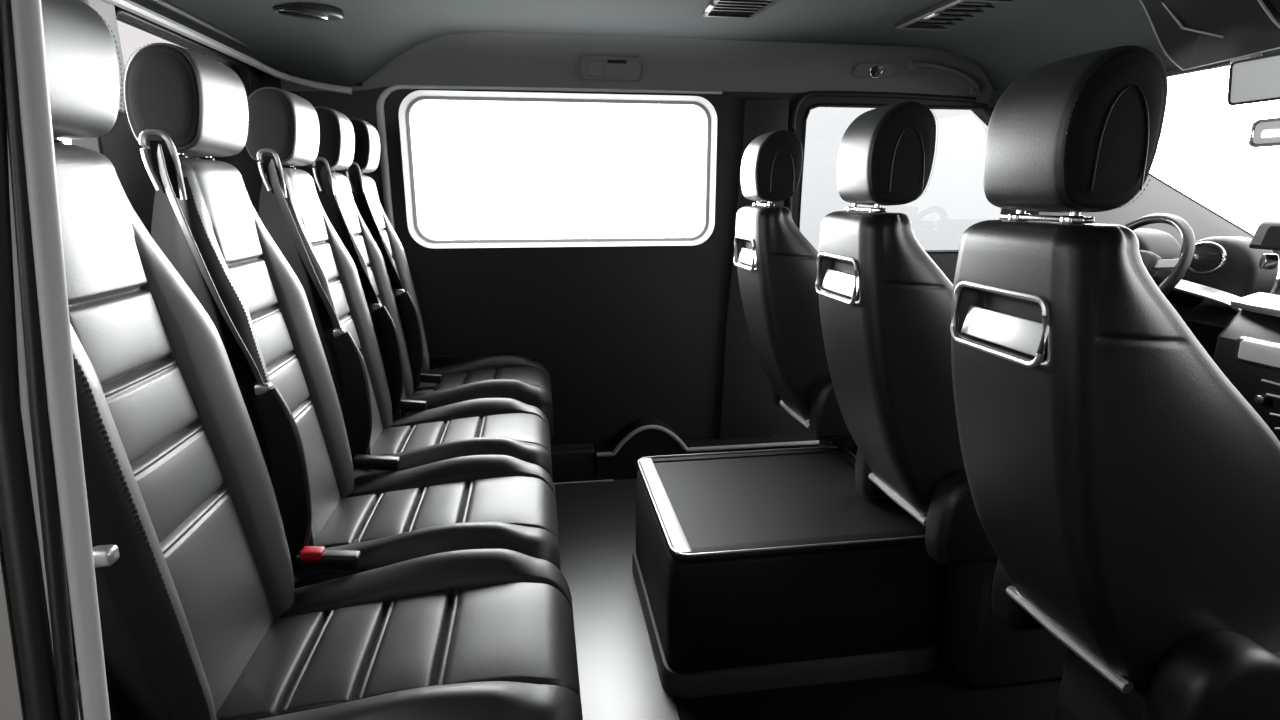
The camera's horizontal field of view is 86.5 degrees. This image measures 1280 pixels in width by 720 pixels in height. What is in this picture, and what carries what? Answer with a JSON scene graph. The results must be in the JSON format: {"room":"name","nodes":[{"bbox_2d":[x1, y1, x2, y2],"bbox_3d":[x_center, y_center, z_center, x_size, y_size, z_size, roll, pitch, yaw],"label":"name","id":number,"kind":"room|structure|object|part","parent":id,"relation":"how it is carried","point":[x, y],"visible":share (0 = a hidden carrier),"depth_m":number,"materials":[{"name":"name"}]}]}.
{"room":"vehicle interior","nodes":[
{"label":"vehicle interior","id":0,"kind":"room"},
{"bbox_2d":[71,5,264,234],"bbox_3d":[-1.091,0.015,1.069,0.050,1.700,3.010,-2,14,-8],"label":"wall","id":1,"kind":"structure","parent":0,"point":[119,146],"depth_m":1.57,"materials":[{"name":"grey plastic"}]},
{"bbox_2d":[0,535,25,719],"bbox_3d":[-0.631,0.323,0.508,0.475,1.330,0.030,-2,14,-8],"label":"door","id":2,"kind":"structure","parent":1,"relation":"in","point":[11,696],"depth_m":0.49,"materials":[{"name":"grey paint"}]},
{"bbox_2d":[0,0,110,719],"bbox_3d":[-0.430,0.238,0.513,0.160,1.190,0.024,-2,14,-8],"label":"door frame","id":3,"kind":"structure","parent":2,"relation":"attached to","point":[44,502],"depth_m":0.46,"materials":[{"name":"grey metal"}]},
{"bbox_2d":[98,136,103,154],"bbox_3d":[-1.036,-0.317,0.746,0.032,0.520,1.410,-2,14,-8],"label":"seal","id":4,"kind":"structure","parent":1,"relation":"in","point":[99,139],"depth_m":1.42,"materials":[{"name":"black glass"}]},
{"bbox_2d":[80,0,126,113],"bbox_3d":[-1.134,-0.667,1.436,0.022,0.270,0.100,-2,14,-8],"label":"trim","id":5,"kind":"structure","parent":1,"relation":"attached to","point":[105,9],"depth_m":1.46,"materials":[{"name":"grey plastic"}]},
{"bbox_2d":[115,8,251,93],"bbox_3d":[-1.212,-0.740,1.851,0.032,0.255,0.765,-2,14,-8],"label":"window","id":6,"kind":"structure","parent":1,"relation":"in","point":[133,35],"depth_m":1.65,"materials":[{"name":"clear glass"}]},
{"bbox_2d":[104,0,351,94],"bbox_3d":[-1.155,-0.846,1.889,0.226,0.086,0.956,2,14,7],"label":"trim","id":7,"kind":"structure","parent":1,"relation":"attached to","point":[128,5],"depth_m":1.89,"materials":[{"name":"grey plastic"}]},
{"bbox_2d":[147,0,361,86],"bbox_3d":[-1.121,-0.871,1.887,0.223,0.082,0.954,2,14,7],"label":"trim","id":8,"kind":"structure","parent":1,"relation":"attached to","point":[164,4],"depth_m":1.73,"materials":[{"name":"black plastic"}]},
{"bbox_2d":[554,479,613,484],"bbox_3d":[-0.650,0.500,2.641,1.100,0.007,0.008,-2,14,-8],"label":"trim","id":9,"kind":"structure","parent":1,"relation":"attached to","point":[576,482],"depth_m":2.70,"materials":[{"name":"grey"}]},
{"bbox_2d":[553,474,679,719],"bbox_3d":[0.927,0.793,1.572,4.090,0.050,3.010,-2,14,-8],"label":"floor","id":10,"kind":"structure","parent":0,"point":[619,679],"depth_m":1.91,"materials":[{"name":"grey plastic"}]},
{"bbox_2d":[41,0,582,719],"bbox_3d":[-0.445,0.231,0.922,0.706,1.347,0.440,-2,14,-8],"label":"passenger seat","id":11,"kind":"object","parent":10,"relation":"on","point":[203,616],"visible":0.87,"depth_m":0.88,"materials":[{"name":"grey leather"}]},
{"bbox_3d":[-0.662,0.108,0.856,0.267,0.732,0.384,-2,14,-8],"label":"backrest","id":12,"kind":"part","parent":11,"relation":"part of","materials":[{"name":"grey leather"}]},
{"bbox_2d":[216,549,582,719],"bbox_3d":[-0.326,0.470,0.997,0.467,0.221,0.436,-2,14,-8],"label":"cushion","id":13,"kind":"object","parent":11,"relation":"on","point":[469,634],"depth_m":0.96,"materials":[{"name":"black leather"}]},
{"bbox_2d":[122,43,560,588],"bbox_3d":[-0.524,0.129,1.338,0.706,1.347,0.440,-2,14,-8],"label":"passenger seat","id":14,"kind":"object","parent":10,"relation":"on","point":[180,102],"visible":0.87,"depth_m":1.21,"materials":[{"name":"grey leather"}]},
{"bbox_3d":[-0.741,0.006,1.272,0.267,0.732,0.384,-2,14,-8],"label":"backrest","id":15,"kind":"part","parent":14,"relation":"part of","materials":[{"name":"grey leather"}]},
{"bbox_2d":[293,455,560,588],"bbox_3d":[-0.405,0.368,1.413,0.467,0.221,0.436,-2,14,-8],"label":"cushion","id":16,"kind":"object","parent":14,"relation":"on","point":[473,501],"depth_m":1.36,"materials":[{"name":"black leather"}]},
{"bbox_2d":[246,87,551,481],"bbox_3d":[-0.596,0.022,1.772,0.706,1.347,0.436,-2,14,-8],"label":"passenger seat","id":17,"kind":"object","parent":10,"relation":"on","point":[283,129],"visible":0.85,"depth_m":1.64,"materials":[{"name":"grey leather"}]},
{"bbox_3d":[-0.814,-0.101,1.708,0.267,0.732,0.361,-2,14,-8],"label":"backrest","id":18,"kind":"part","parent":17,"relation":"part of","materials":[{"name":"grey leather"}]},
{"bbox_2d":[354,398,551,481],"bbox_3d":[-0.478,0.261,1.849,0.467,0.221,0.436,-2,14,-8],"label":"cushion","id":19,"kind":"object","parent":17,"relation":"on","point":[517,429],"depth_m":1.81,"materials":[{"name":"black leather"}]},
{"bbox_2d":[342,118,553,439],"bbox_3d":[-0.665,-0.112,2.318,0.706,1.347,0.478,-2,14,-8],"label":"passenger seat","id":20,"kind":"object","parent":10,"relation":"on","point":[520,378],"visible":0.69,"depth_m":2.21,"materials":[{"name":"grey leather"}]},
{"bbox_2d":[306,106,441,417],"bbox_3d":[-0.817,-0.225,2.029,0.351,0.989,0.345,-2,14,-8],"label":"passenger seat","id":21,"kind":"object","parent":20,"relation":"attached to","point":[336,149],"visible":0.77,"depth_m":1.92,"materials":[{"name":"grey leather"}]},
{"bbox_3d":[-0.858,-0.180,2.031,0.267,0.732,0.304,-2,14,-8],"label":"backrest","id":22,"kind":"part","parent":21,"relation":"part of","materials":[{"name":"grey leather"}]},
{"bbox_3d":[-0.892,-0.250,2.315,0.267,0.732,0.304,-2,14,-8],"label":"backrest","id":23,"kind":"part","parent":20,"relation":"part of","materials":[{"name":"grey leather"}]},
{"bbox_2d":[403,355,553,439],"bbox_3d":[-0.544,0.132,2.374,0.467,0.221,0.436,-2,14,-8],"label":"cushion","id":24,"kind":"object","parent":20,"relation":"on","point":[520,378],"depth_m":2.26,"materials":[{"name":"black leather"}]},
{"bbox_3d":[1.510,0.767,1.562,2.838,0.006,2.790,-2,14,-8],"label":"floor mat","id":25,"kind":"object","parent":10,"relation":"on","visible":0},
{"bbox_2d":[632,446,940,697],"bbox_3d":[0.351,0.517,1.834,0.683,0.356,0.605,-2,14,-8],"label":"storage box","id":26,"kind":"object","parent":25,"relation":"on","point":[757,571],"visible":0.84,"depth_m":1.57,"materials":[{"name":"black plastic"}]},
{"bbox_3d":[0.351,0.355,1.794,0.653,0.020,0.575,-2,14,-8],"label":"lid","id":27,"kind":"part","parent":26,"relation":"part of","materials":[{"name":"black plastic"}]},
{"bbox_3d":[0.351,0.346,1.792,0.651,0.004,0.573,-2,14,-8],"label":"edge trim","id":28,"kind":"part","parent":26,"relation":"part of","materials":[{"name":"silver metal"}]},
{"bbox_2d":[734,130,857,456],"bbox_3d":[0.644,-0.042,2.146,0.685,1.288,0.410,-2,14,-8],"label":"seat","id":29,"kind":"object","parent":25,"relation":"on","point":[776,264],"visible":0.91,"depth_m":1.96,"materials":[{"name":"black leather"}]},
{"bbox_3d":[0.310,-0.320,2.026,0.009,0.094,0.195,-2,14,-8],"label":"grab handle","id":30,"kind":"part","parent":29,"relation":"part of","materials":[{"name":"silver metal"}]},
{"bbox_3d":[0.561,-0.138,2.109,0.513,0.662,0.296,-2,14,-8],"label":"backrest","id":31,"kind":"part","parent":29,"relation":"part of","materials":[{"name":"black leather"}]},
{"bbox_3d":[0.783,0.396,2.275,0.285,0.375,0.300,-2,14,-8],"label":"seat","id":32,"kind":"part","parent":29,"relation":"part of","materials":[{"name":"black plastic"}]},
{"bbox_2d":[829,439,857,448],"bbox_3d":[0.765,0.175,2.217,0.440,0.107,0.380,-2,14,-8],"label":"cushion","id":33,"kind":"object","parent":29,"relation":"on","point":[840,443],"depth_m":2.02,"materials":[{"name":"black leather"}]},
{"bbox_2d":[815,101,1066,687],"bbox_3d":[0.746,0.104,1.552,0.685,1.288,0.410,-2,14,-8],"label":"seat","id":34,"kind":"object","parent":25,"relation":"on","point":[885,305],"visible":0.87,"depth_m":1.39,"materials":[{"name":"black leather"}]},
{"bbox_3d":[0.412,-0.174,1.432,0.009,0.094,0.195,-2,14,-8],"label":"grab handle","id":35,"kind":"part","parent":34,"relation":"part of","materials":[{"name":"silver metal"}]},
{"bbox_3d":[0.663,0.008,1.515,0.513,0.662,0.296,-2,14,-8],"label":"backrest","id":36,"kind":"part","parent":34,"relation":"part of","materials":[{"name":"black plastic"}]},
{"bbox_3d":[0.884,0.542,1.681,0.285,0.375,0.300,-2,14,-8],"label":"seat","id":37,"kind":"part","parent":34,"relation":"part of","materials":[{"name":"black plastic"}]},
{"bbox_2d":[950,45,1279,719],"bbox_3d":[0.827,0.224,1.062,0.685,1.288,0.410,-2,14,-8],"label":"seat","id":38,"kind":"object","parent":25,"relation":"on","point":[1125,493],"visible":1,"depth_m":0.89,"materials":[{"name":"black leather"}]},
{"bbox_3d":[0.492,-0.054,0.943,0.009,0.094,0.195,-2,14,-8],"label":"grab handle","id":39,"kind":"part","parent":38,"relation":"part of","materials":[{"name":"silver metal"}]},
{"bbox_3d":[0.556,-0.183,0.869,0.019,0.081,0.012,-2,14,-8],"label":"headrest post","id":40,"kind":"part","parent":38,"relation":"part of","materials":[{"name":"silver metal"}]},
{"bbox_3d":[0.965,0.662,1.192,0.285,0.375,0.300,-2,14,-8],"label":"seat","id":41,"kind":"part","parent":38,"relation":"part of","materials":[{"name":"black plastic"}]},
{"bbox_2d":[1132,651,1279,699],"bbox_3d":[0.948,0.441,1.134,0.440,0.107,0.380,-2,14,-8],"label":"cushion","id":42,"kind":"object","parent":38,"relation":"on","point":[1210,691],"depth_m":0.98,"materials":[{"name":"black leather"}]},
{"bbox_2d":[1133,228,1279,441],"bbox_3d":[2.295,0.195,1.751,1.210,0.966,2.490,-2,14,-8],"label":"dashboard","id":43,"kind":"object","parent":25,"relation":"on","point":[1237,320],"visible":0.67,"depth_m":2.07,"materials":[{"name":"black plastic"}]},
{"bbox_2d":[1133,228,1180,259],"bbox_3d":[1.774,-0.362,2.484,0.150,0.233,0.372,-2,14,-8],"label":"hood","id":44,"kind":"object","parent":43,"relation":"attached to","point":[1163,244],"depth_m":2.33,"materials":[{"name":"black plastic"}]},
{"bbox_2d":[1124,213,1203,308],"bbox_3d":[1.701,-0.313,2.238,0.353,0.331,0.326,5,15,21],"label":"steering wheel","id":45,"kind":"object","parent":43,"relation":"attached to","point":[1166,274],"visible":0.37,"depth_m":2.19,"materials":[{"name":"black plastic"}]},
{"bbox_3d":[1.792,-0.210,2.175,0.046,0.091,0.323,-5,15,-19],"label":"shelf trim","id":46,"kind":"part","parent":43,"relation":"part of","materials":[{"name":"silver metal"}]},
{"bbox_2d":[1231,292,1279,316],"bbox_3d":[1.757,-0.109,1.695,0.098,0.047,0.551,-1,14,-5],"label":"shelf","id":47,"kind":"object","parent":43,"relation":"attached to","point":[1260,304],"depth_m":1.89,"materials":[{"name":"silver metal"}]},
{"bbox_3d":[1.678,0.107,1.837,0.020,0.026,0.026,-2,14,-8],"label":"knob","id":48,"kind":"part","parent":43,"relation":"part of","materials":[{"name":"silver metal"}]},
{"bbox_2d":[1249,220,1279,295],"bbox_3d":[1.846,-0.235,1.737,0.131,0.222,0.500,-2,14,-8],"label":"screen","id":49,"kind":"object","parent":43,"relation":"on","point":[1266,236],"visible":1,"depth_m":1.92,"materials":[{"name":"black plastic"}]},
{"bbox_3d":[1.791,-0.280,1.936,0.030,0.044,0.044,6,15,23],"label":"stand knob","id":50,"kind":"part","parent":49,"relation":"part of","materials":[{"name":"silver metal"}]},
{"bbox_2d":[261,70,1026,448],"bbox_3d":[0.709,-0.384,2.780,4.090,1.660,0.070,-2,14,-8],"label":"wall","id":51,"kind":"structure","parent":0,"point":[623,335],"depth_m":2.65,"materials":[{"name":"grey plastic"}]},
{"bbox_2d":[376,84,721,230],"bbox_3d":[-0.307,-0.574,2.533,1.238,0.827,0.027,-2,14,-8],"label":"trim","id":52,"kind":"structure","parent":51,"relation":"attached to","point":[381,129],"depth_m":2.41,"materials":[{"name":"grey plastic"}]},
{"bbox_2d":[399,90,716,247],"bbox_3d":[-0.282,-0.700,2.536,1.146,0.546,0.065,-2,14,-8],"label":"window","id":53,"kind":"structure","parent":51,"relation":"in","point":[408,103],"depth_m":2.52,"materials":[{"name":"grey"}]},
{"bbox_2d":[576,56,644,82],"bbox_3d":[-0.103,-1.039,2.433,0.248,0.081,0.041,-2,14,-8],"label":"coat hook","id":54,"kind":"object","parent":51,"relation":"attached to","point":[600,68],"visible":1,"depth_m":2.43,"materials":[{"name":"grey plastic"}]},
{"bbox_2d":[280,33,992,103],"bbox_3d":[0.094,-1.058,2.430,2.639,0.223,0.160,-2,14,-8],"label":"trim","id":55,"kind":"structure","parent":51,"relation":"attached to","point":[465,59],"depth_m":2.44,"materials":[{"name":"black plastic"}]},
{"bbox_2d":[551,417,818,481],"bbox_3d":[-0.199,0.364,2.737,2.030,0.227,0.095,-2,14,-8],"label":"baseboard","id":56,"kind":"structure","parent":51,"relation":"attached to","point":[649,442],"depth_m":2.72,"materials":[{"name":"black plastic"}]},
{"bbox_2d":[597,425,818,456],"bbox_3d":[0.321,0.306,2.751,0.995,0.123,0.018,-2,14,-8],"label":"trim","id":57,"kind":"structure","parent":51,"relation":"attached to","point":[657,427],"depth_m":2.74,"materials":[{"name":"grey plastic"}]},
{"bbox_2d":[718,98,788,439],"bbox_3d":[0.441,-0.277,2.718,0.235,1.442,0.040,-2,14,-8],"label":"door pillar","id":58,"kind":"structure","parent":51,"relation":"attached to","point":[746,405],"depth_m":2.76,"materials":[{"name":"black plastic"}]},
{"bbox_2d":[853,63,896,77],"bbox_3d":[0.887,-1.090,2.564,0.170,0.052,0.038,-2,14,-8],"label":"reading lamp","id":59,"kind":"object","parent":51,"relation":"attached to","point":[862,70],"visible":1,"depth_m":2.56,"materials":[{"name":"grey plastic"}]},
{"bbox_2d":[787,91,976,212],"bbox_3d":[0.943,-0.690,2.692,0.750,0.697,0.020,-2,14,-8],"label":"trim","id":60,"kind":"structure","parent":51,"relation":"attached to","point":[804,96],"depth_m":2.60,"materials":[{"name":"black plastic"}]},
{"bbox_2d":[799,103,1012,252],"bbox_3d":[1.083,-0.718,2.735,0.940,0.590,0.049,-2,14,-8],"label":"window","id":61,"kind":"structure","parent":51,"relation":"in","point":[954,199],"depth_m":2.75,"materials":[{"name":"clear glass"}]},
{"bbox_2d":[907,60,980,94],"bbox_3d":[1.177,-1.079,2.593,0.332,0.114,0.078,-4,14,-16],"label":"handle","id":62,"kind":"object","parent":51,"relation":"attached to","point":[975,89],"visible":1,"depth_m":2.56,"materials":[{"name":"grey plastic"}]},
{"bbox_2d":[988,50,1279,108],"bbox_3d":[1.613,-0.780,1.281,0.045,0.255,2.990,-2,14,-8],"label":"trim","id":63,"kind":"structure","parent":51,"relation":"attached to","point":[995,96],"depth_m":1.89,"materials":[{"name":"grey plastic"}]},
{"bbox_2d":[1027,175,1252,245],"bbox_3d":[2.055,-0.728,2.826,1.350,0.705,0.073,-2,14,-8],"label":"window","id":64,"kind":"structure","parent":51,"relation":"attached to","point":[1157,197],"depth_m":2.83,"materials":[{"name":"glass"}]},
{"bbox_2d":[1149,173,1253,236],"bbox_3d":[2.065,-0.760,2.787,1.344,0.598,0.012,-2,14,-8],"label":"trim","id":65,"kind":"structure","parent":51,"relation":"attached to","point":[1150,174],"depth_m":2.85,"materials":[{"name":"black rubber"}]},
{"bbox_2d":[130,0,1279,90],"bbox_3d":[0.259,-0.731,1.066,2.730,0.248,2.955,-2,14,-8],"label":"ceiling","id":66,"kind":"structure","parent":0,"point":[1007,41],"depth_m":2.02,"materials":[{"name":"grey fabric"}]},
{"bbox_2d":[273,3,343,20],"bbox_3d":[-0.911,-0.956,1.853,0.102,0.040,0.199,12,18,39],"label":"recessed light","id":67,"kind":"object","parent":66,"relation":"in","point":[311,11],"visible":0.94,"depth_m":1.83,"materials":[{"name":"black plastic"}]},
{"bbox_2d":[703,0,779,17],"bbox_3d":[0.280,-1.001,1.921,0.182,0.021,0.220,-2,14,-8],"label":"ceiling vent","id":68,"kind":"object","parent":66,"relation":"in","point":[716,8],"visible":1,"depth_m":1.93,"materials":[{"name":"black plastic"}]},
{"bbox_2d":[895,0,1013,30],"bbox_3d":[0.923,-0.994,1.955,0.220,0.021,0.350,-2,14,-8],"label":"ceiling vent","id":69,"kind":"object","parent":66,"relation":"in","point":[931,18],"visible":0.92,"depth_m":1.95,"materials":[{"name":"black plastic"}]},
{"bbox_2d":[1139,0,1279,70],"bbox_3d":[1.330,-0.792,1.549,0.548,0.159,0.272,-10,17,-36],"label":"console","id":70,"kind":"object","parent":66,"relation":"attached to","point":[1192,34],"visible":1,"depth_m":1.57,"materials":[{"name":"black plastic"}]},
{"bbox_2d":[1227,52,1279,105],"bbox_3d":[1.551,-0.651,1.491,0.036,0.120,0.518,-2,14,-8],"label":"sun visor","id":71,"kind":"object","parent":66,"relation":"attached to","point":[1255,78],"visible":0.89,"depth_m":1.68,"materials":[{"name":"white plastic"}]},
{"bbox_2d":[1248,117,1279,147],"bbox_3d":[1.556,-0.601,1.526,0.078,0.223,0.280,-2,14,-8],"label":"mirror","id":72,"kind":"object","parent":66,"relation":"hanging from","point":[1266,133],"visible":1,"depth_m":1.64,"materials":[{"name":"silver plastic"}]},
{"bbox_2d":[1261,128,1279,137],"bbox_3d":[1.519,-0.521,1.541,0.003,0.020,0.215,-2,14,-8],"label":"mirror glass","id":73,"kind":"object","parent":72,"relation":"attached to","point":[1265,132],"depth_m":1.62,"materials":[{"name":"white"}]},
{"bbox_2d":[1272,250,1279,260],"bbox_3d":[2.954,0.259,1.754,0.050,0.900,3.010,-2,14,-8],"label":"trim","id":74,"kind":"structure","parent":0,"point":[1274,251],"depth_m":2.92,"materials":[{"name":"grey metal"}]}
]}

